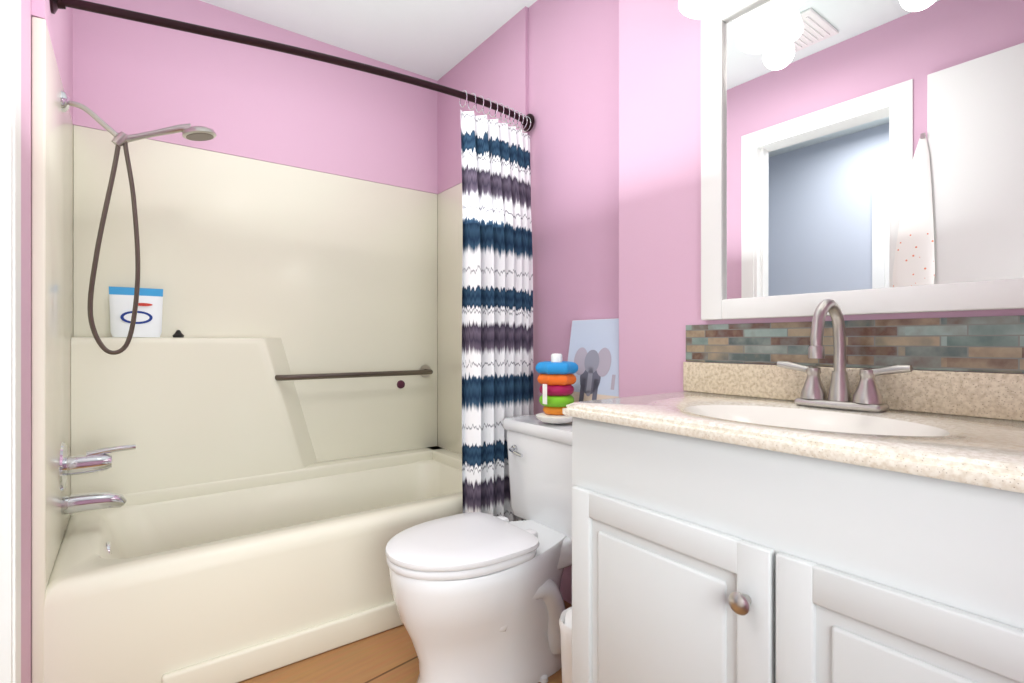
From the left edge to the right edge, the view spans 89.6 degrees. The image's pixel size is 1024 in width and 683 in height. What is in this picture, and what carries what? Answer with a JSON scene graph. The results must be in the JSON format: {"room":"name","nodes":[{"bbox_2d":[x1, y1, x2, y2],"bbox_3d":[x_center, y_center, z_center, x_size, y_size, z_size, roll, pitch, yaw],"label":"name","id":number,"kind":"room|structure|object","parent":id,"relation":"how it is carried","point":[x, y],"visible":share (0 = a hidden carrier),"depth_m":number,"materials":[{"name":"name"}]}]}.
{"room":"bathroom","nodes":[
{"label":"bathroom","id":0,"kind":"room"},
{"bbox_2d":[21,0,72,682],"bbox_3d":[-1.383,-0.206,1.463,0.140,2.440,1.058,0,0,-36],"label":"wall","id":1,"kind":"structure","parent":0,"point":[26,16],"depth_m":1.23,"materials":[{"name":"pink paint"}]},
{"bbox_2d":[73,0,437,193],"bbox_3d":[-1.024,-1.117,2.376,1.523,0.618,0.016,0,0,-36],"label":"wall","id":2,"kind":"structure","parent":0,"point":[130,77],"depth_m":2.27,"materials":[{"name":"pink paint"}]},
{"bbox_2d":[200,0,536,80],"bbox_3d":[-0.686,-1.451,0.791,3.138,0.050,3.208,0,0,-36],"label":"ceiling","id":3,"kind":"structure","parent":0,"point":[437,40],"depth_m":2.31,"materials":[{"name":"white paint"}]},
{"bbox_2d":[238,600,571,682],"bbox_3d":[-0.686,1.039,0.791,3.138,0.050,3.208,0,0,-36],"label":"floor","id":4,"kind":"structure","parent":0,"point":[389,656],"depth_m":1.61,"materials":[{"name":"brown wood"}]},
{"bbox_2d":[31,17,462,682],"bbox_3d":[-0.790,0.103,2.050,1.562,1.819,0.816,0,0,-36],"label":"shower","id":5,"kind":"object","parent":4,"relation":"on","point":[245,419],"visible":0.92,"depth_m":2.02,"materials":[{"name":"beige plastic"}]},
{"bbox_2d":[385,414,571,682],"bbox_3d":[-0.022,0.647,1.614,0.767,0.734,0.512,0,0,-36],"label":"toilet","id":6,"kind":"object","parent":4,"relation":"on","point":[477,597],"visible":0.9,"depth_m":1.47,"materials":[{"name":"white ceramic"}]},
{"bbox_2d":[535,353,577,423],"bbox_3d":[0.152,0.159,1.761,0.149,0.238,0.145,0,0,-36],"label":"rings","id":7,"kind":"object","parent":6,"relation":"on","point":[556,378],"visible":0.96,"depth_m":1.71,"materials":[{"name":"multicoloured plastic"}]},
{"bbox_2d":[568,318,618,401],"bbox_3d":[0.298,0.103,1.794,0.038,0.360,0.280,11,-7,-36],"label":"picture","id":8,"kind":"object","parent":6,"relation":"on","point":[593,354],"visible":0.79,"depth_m":1.79,"materials":[{"name":"white"}]},
{"bbox_2d":[559,607,571,682],"bbox_3d":[0.191,0.848,1.323,0.140,0.330,0.140,0,0,-36],"label":"brush holder","id":9,"kind":"object","parent":4,"relation":"on","point":[565,622],"visible":0.25,"depth_m":1.29,"materials":[{"name":"white plastic"}]},
{"bbox_2d":[563,299,1023,682],"bbox_3d":[0.586,0.463,0.918,0.504,1.100,0.980,0,0,-36],"label":"bathroom vanity","id":10,"kind":"object","parent":4,"relation":"on","point":[796,513],"visible":1,"depth_m":0.88,"materials":[{"name":"white paint"}]},
{"bbox_2d":[776,299,912,412],"bbox_3d":[0.648,0.026,1.051,0.148,0.226,0.252,0,0,-36],"label":"faucet","id":11,"kind":"object","parent":10,"relation":"on","point":[867,397],"depth_m":1.06,"materials":[{"name":"silver metal"}]},
{"bbox_2d":[438,0,618,603],"bbox_3d":[0.520,-0.206,1.684,0.136,2.440,2.968,0,0,-36],"label":"wall","id":12,"kind":"structure","parent":0,"point":[573,80],"depth_m":2.04,"materials":[{"name":"pink paint"}]},
{"bbox_2d":[50,0,533,521],"bbox_3d":[-0.557,-0.002,1.745,1.528,1.911,0.304,0,0,-36],"label":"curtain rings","id":13,"kind":"object","parent":12,"relation":"attached to","point":[496,306],"visible":0.83,"depth_m":1.94,"materials":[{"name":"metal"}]},
{"bbox_2d":[460,109,533,521],"bbox_3d":[-0.039,0.046,2.011,0.364,1.815,0.116,0,0,-36],"label":"shower curtain","id":14,"kind":"object","parent":13,"relation":"hanging from","point":[497,258],"depth_m":1.96,"materials":[{"name":"fabric"}]},
{"bbox_2d":[619,0,1023,397],"bbox_3d":[0.852,-0.206,1.065,0.098,2.440,1.579,0,0,-36],"label":"wall","id":15,"kind":"structure","parent":0,"point":[659,175],"depth_m":1.54,"materials":[{"name":"pink paint"}]},
{"bbox_2d":[678,0,745,19],"bbox_3d":[0.699,-0.955,1.002,0.220,0.262,0.804,0,0,-36],"label":"vanity light","id":16,"kind":"object","parent":15,"relation":"attached to","point":[701,9],"visible":0.98,"depth_m":1.31,"materials":[{"name":"white glass"}]},
{"bbox_2d":[701,0,1023,319],"bbox_3d":[0.799,-0.477,1.035,0.020,0.838,0.934,0,0,-36],"label":"mirror","id":17,"kind":"object","parent":15,"relation":"attached to","point":[860,157],"visible":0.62,"depth_m":1.10,"materials":[{"name":"white mirror"}]},
{"bbox_3d":[-0.889,-1.246,0.773,0.115,0.360,0.640,0,0,-37],"label":"wall","id":18,"kind":"structure","parent":0,"visible":0},
{"bbox_2d":[0,0,20,682],"bbox_3d":[-0.895,-0.060,0.768,0.144,2.148,0.776,0,0,-36],"label":"door frame","id":19,"kind":"structure","parent":18,"relation":"attached to","point":[10,341],"depth_m":1.05,"materials":[{"name":"white wood"}]}
]}

